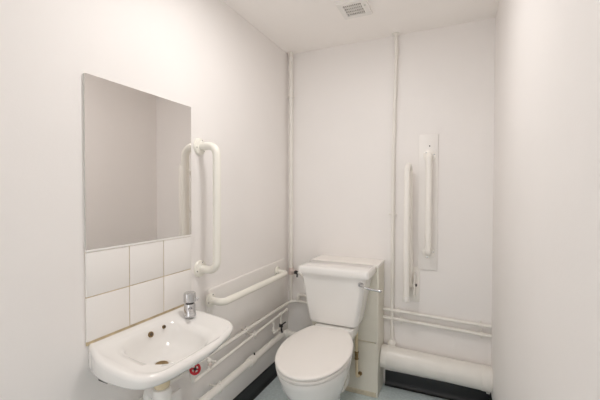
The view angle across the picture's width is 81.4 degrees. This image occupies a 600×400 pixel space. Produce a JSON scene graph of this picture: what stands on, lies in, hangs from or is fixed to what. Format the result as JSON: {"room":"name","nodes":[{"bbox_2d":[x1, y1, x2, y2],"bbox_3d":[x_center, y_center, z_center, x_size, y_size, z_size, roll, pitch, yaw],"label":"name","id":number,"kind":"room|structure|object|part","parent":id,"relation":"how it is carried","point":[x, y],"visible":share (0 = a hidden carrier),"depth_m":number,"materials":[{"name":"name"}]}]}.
{"room":"public restroom","nodes":[
{"label":"public restroom","id":0,"kind":"room"},
{"bbox_2d":[0,0,288,399],"bbox_3d":[-0.782,0.094,1.101,0.100,2.216,3.356,1,1,24],"label":"wall","id":1,"kind":"structure","parent":0,"point":[203,56],"depth_m":1.19,"materials":[{"name":"paint"}]},
{"bbox_2d":[83,73,190,249],"bbox_3d":[-0.601,-0.128,1.363,0.008,0.578,0.495,1,1,24],"label":"wall mirror","id":2,"kind":"object","parent":1,"relation":"attached to","point":[137,143],"visible":1,"depth_m":1.30,"materials":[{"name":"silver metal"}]},
{"bbox_2d":[85,234,191,345],"bbox_3d":[-0.601,0.320,1.372,0.010,0.318,0.495,1,1,24],"label":"tile backsplash","id":3,"kind":"structure","parent":1,"relation":"attached to","point":[127,286],"depth_m":1.31,"materials":[{"name":"tile"}]},
{"bbox_2d":[88,306,232,389],"bbox_3d":[-0.473,0.548,1.280,0.323,0.146,0.508,1,1,24],"label":"basin","id":4,"kind":"object","parent":1,"relation":"attached to","point":[153,352],"visible":0.99,"depth_m":1.26,"materials":[{"name":"white ceramic"}]},
{"bbox_2d":[143,380,171,399],"bbox_3d":[-0.532,0.754,1.288,0.150,0.273,0.066,1,1,39],"label":"trap","id":5,"kind":"object","parent":4,"relation":"attached to","point":[163,391],"visible":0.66,"depth_m":1.24,"materials":[{"name":"white plastic"}]},
{"bbox_2d":[183,291,198,317],"bbox_3d":[-0.460,0.438,1.452,0.061,0.101,0.084,0,1,2],"label":"tap","id":6,"kind":"object","parent":4,"relation":"on","point":[190,298],"visible":1,"depth_m":1.45,"materials":[{"name":"silver metal"}]},
{"bbox_3d":[-0.449,0.457,1.434,0.019,0.027,0.052,0,1,-26],"label":"spout","id":7,"kind":"part","parent":6,"relation":"part of","materials":[{"name":"silver metal"}]},
{"bbox_2d":[172,388,180,399],"bbox_3d":[-0.549,0.994,1.441,0.062,0.405,0.098,1,1,24],"label":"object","id":8,"kind":"structure","parent":1,"relation":"attached to","point":[176,395],"depth_m":1.45,"materials":[{"name":"paint"}]},
{"bbox_2d":[193,138,220,276],"bbox_3d":[-0.422,0.038,1.627,0.120,0.658,0.080,1,1,24],"label":"grab rail","id":9,"kind":"object","parent":1,"relation":"attached to","point":[200,268],"visible":1,"depth_m":1.60,"materials":[{"name":"white"}]},
{"bbox_2d":[187,308,287,383],"bbox_3d":[-0.299,0.719,1.943,0.091,0.310,1.012,1,1,23],"label":"pipe","id":10,"kind":"object","parent":1,"relation":"attached to","point":[210,367],"visible":0.88,"depth_m":1.78,"materials":[{"name":"white metal"}]},
{"bbox_2d":[206,258,284,327],"bbox_3d":[-0.282,0.554,2.075,0.015,0.278,0.828,1,1,24],"label":"board","id":11,"kind":"object","parent":1,"relation":"attached to","point":[237,312],"visible":0.74,"depth_m":2.02,"materials":[{"name":"paint"}]},
{"bbox_2d":[206,266,287,306],"bbox_3d":[-0.255,0.483,1.998,0.091,0.068,0.756,1,1,24],"label":"grab rail","id":12,"kind":"object","parent":11,"relation":"attached to","point":[211,299],"visible":1,"depth_m":1.82,"materials":[{"name":"white"}]},
{"bbox_2d":[198,329,295,399],"bbox_3d":[-0.322,0.910,1.847,0.251,0.081,1.115,1,1,36],"label":"pipe","id":13,"kind":"object","parent":1,"relation":"attached to","point":[251,360],"visible":0.94,"depth_m":1.88,"materials":[{"name":"white paint"}]},
{"bbox_2d":[233,361,276,399],"bbox_3d":[-0.728,1.156,1.095,0.024,0.092,3.156,1,1,24],"label":"baseboard","id":14,"kind":"structure","parent":1,"relation":"attached to","point":[265,378],"depth_m":2.15,"materials":[{"name":"black plastic"}]},
{"bbox_2d":[254,376,446,399],"bbox_3d":[-0.149,1.259,0.835,1.497,0.100,3.356,1,1,24],"label":"floor","id":15,"kind":"structure","parent":0,"point":[273,391],"depth_m":2.12,"materials":[{"name":"plastic"}]},
{"bbox_2d":[275,260,381,399],"bbox_3d":[0.147,0.791,1.829,0.493,0.799,0.706,1,1,24],"label":"toilet","id":16,"kind":"object","parent":15,"relation":"on","point":[313,363],"visible":1,"depth_m":1.91,"materials":[{"name":"white ceramic"}]},
{"bbox_3d":[0.075,0.782,1.770,0.363,0.048,0.531,1,1,24],"label":"seat","id":17,"kind":"part","parent":16,"relation":"part of","materials":[{"name":"white plastic"}]},
{"bbox_3d":[0.075,0.762,1.770,0.369,0.046,0.539,1,1,24],"label":"seat lid","id":18,"kind":"part","parent":16,"relation":"part of","materials":[{"name":"white plastic"}]},
{"bbox_3d":[0.220,0.409,2.067,0.422,0.045,0.201,1,1,24],"label":"cistern lid","id":19,"kind":"part","parent":16,"relation":"part of","materials":[{"name":"white ceramic"}]},
{"bbox_2d":[354,333,361,377],"bbox_3d":[0.350,0.894,2.109,0.057,0.378,0.028,-1,2,-45],"label":"pipe","id":20,"kind":"object","parent":16,"relation":"hanging from","point":[357,374],"visible":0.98,"depth_m":2.09,"materials":[{"name":"beige plastic"}]},
{"bbox_3d":[0.376,0.474,1.896,0.137,0.046,0.035,1,1,24],"label":"flush lever","id":21,"kind":"part","parent":16,"relation":"part of","materials":[{"name":"silver metal"}]},
{"bbox_2d":[311,255,383,397],"bbox_3d":[0.306,0.783,2.249,0.432,0.799,0.189,1,1,24],"label":"boxing","id":22,"kind":"object","parent":15,"relation":"on","point":[371,329],"visible":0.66,"depth_m":2.11,"materials":[{"name":"beige paint"}]},
{"bbox_3d":[0.270,0.627,2.171,0.416,0.449,0.012,1,1,24],"label":"panel","id":23,"kind":"part","parent":22,"relation":"part of","materials":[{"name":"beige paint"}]},
{"bbox_3d":[0.269,1.007,2.178,0.416,0.299,0.012,1,1,24],"label":"panel","id":24,"kind":"part","parent":22,"relation":"part of","materials":[{"name":"beige paint"}]},
{"bbox_3d":[0.499,0.794,2.171,0.012,0.782,0.172,1,1,24],"label":"panel","id":25,"kind":"part","parent":22,"relation":"part of","materials":[{"name":"beige paint"}]},
{"bbox_2d":[222,0,498,54],"bbox_3d":[-0.143,-1.057,0.790,1.497,0.100,3.356,1,1,24],"label":"ceiling","id":26,"kind":"structure","parent":0,"point":[295,26],"depth_m":1.98,"materials":[{"name":"paint"}]},
{"bbox_2d":[336,0,371,19],"bbox_3d":[0.291,-1.017,1.858,0.154,0.018,0.167,1,1,24],"label":"ceiling vent","id":27,"kind":"object","parent":26,"relation":"in","point":[349,9],"visible":1,"depth_m":1.85,"materials":[{"name":"white plastic"}]},
{"bbox_2d":[288,17,495,382],"bbox_3d":[0.526,0.074,2.295,1.297,2.216,0.100,1,1,24],"label":"wall","id":28,"kind":"structure","parent":0,"point":[343,99],"depth_m":2.19,"materials":[{"name":"paint"}]},
{"bbox_2d":[287,52,296,299],"bbox_3d":[-0.052,-0.153,2.466,0.047,1.771,0.079,-1,1,-40],"label":"riser pipe","id":29,"kind":"object","parent":28,"relation":"attached to","point":[291,270],"visible":1,"depth_m":2.46,"materials":[{"name":"white metal"}]},
{"bbox_2d":[294,270,302,277],"bbox_3d":[0.029,0.516,2.312,0.033,0.041,0.302,0,1,-23],"label":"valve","id":30,"kind":"object","parent":29,"relation":"attached to","point":[295,271],"visible":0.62,"depth_m":2.41,"materials":[{"name":"white paint"}]},
{"bbox_2d":[138,293,491,399],"bbox_3d":[0.224,0.723,1.644,1.296,0.094,1.356,1,1,24],"label":"pipe","id":31,"kind":"object","parent":28,"relation":"attached to","point":[480,325],"visible":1,"depth_m":2.05,"materials":[{"name":"white metal"}]},
{"bbox_2d":[293,299,491,338],"bbox_3d":[0.522,0.751,2.236,1.242,0.075,0.034,1,1,24],"label":"pipe","id":32,"kind":"object","parent":28,"relation":"attached to","point":[481,334],"visible":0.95,"depth_m":2.09,"materials":[{"name":"white paint"}]},
{"bbox_2d":[388,32,399,346],"bbox_3d":[0.586,-0.049,2.185,0.059,1.967,0.052,1,1,24],"label":"vent pipe","id":33,"kind":"object","parent":28,"relation":"attached to","point":[391,342],"visible":0.98,"depth_m":2.18,"materials":[{"name":"white paint"}]},
{"bbox_2d":[403,163,419,302],"bbox_3d":[0.664,0.204,2.093,0.093,0.852,0.158,1,1,24],"label":"support rail","id":34,"kind":"object","parent":28,"relation":"attached to","point":[411,275],"visible":1,"depth_m":2.05,"materials":[{"name":"white"}]},
{"bbox_3d":[0.694,0.522,2.167,0.093,0.214,0.008,1,1,24],"label":"wall plate","id":35,"kind":"part","parent":34,"relation":"part of","materials":[{"name":"white"}]},
{"bbox_2d":[418,134,437,270],"bbox_3d":[0.778,0.014,2.118,0.108,0.820,0.012,1,1,24],"label":"board","id":36,"kind":"object","parent":28,"relation":"attached to","point":[425,141],"visible":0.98,"depth_m":2.11,"materials":[{"name":"paint"}]},
{"bbox_2d":[422,145,435,258],"bbox_3d":[0.765,0.013,2.074,0.072,0.684,0.080,1,1,24],"label":"grab rail","id":37,"kind":"object","parent":36,"relation":"attached to","point":[428,252],"visible":1,"depth_m":2.04,"materials":[{"name":"white plastic"}]},
{"bbox_2d":[380,344,492,393],"bbox_3d":[0.790,0.996,2.062,0.611,0.173,0.136,1,1,24],"label":"pipe","id":38,"kind":"object","parent":28,"relation":"attached to","point":[454,371],"visible":1,"depth_m":2.01,"materials":[{"name":"white paint"}]},
{"bbox_2d":[380,344,388,367],"bbox_3d":[0.530,0.974,2.180,0.041,0.136,0.135,1,1,24],"label":"pipe","id":39,"kind":"object","parent":38,"relation":"attached to","point":[384,354],"depth_m":2.12,"materials":[{"name":"white paint"}]},
{"bbox_2d":[481,364,491,392],"bbox_3d":[1.039,0.997,1.950,0.048,0.137,0.136,1,1,24],"label":"pipe","id":40,"kind":"object","parent":38,"relation":"attached to","point":[486,371],"depth_m":1.90,"materials":[{"name":"white paint"}]},
{"bbox_2d":[385,369,488,399],"bbox_3d":[0.813,1.141,2.116,0.589,0.092,0.024,1,1,24],"label":"baseboard","id":41,"kind":"structure","parent":28,"relation":"attached to","point":[431,387],"depth_m":2.12,"materials":[{"name":"black plastic"}]},
{"bbox_2d":[491,0,599,399],"bbox_3d":[0.490,0.108,0.524,0.100,2.216,3.356,1,1,24],"label":"wall","id":42,"kind":"structure","parent":0,"point":[545,340],"depth_m":0.78,"materials":[{"name":"paint"}]}
]}

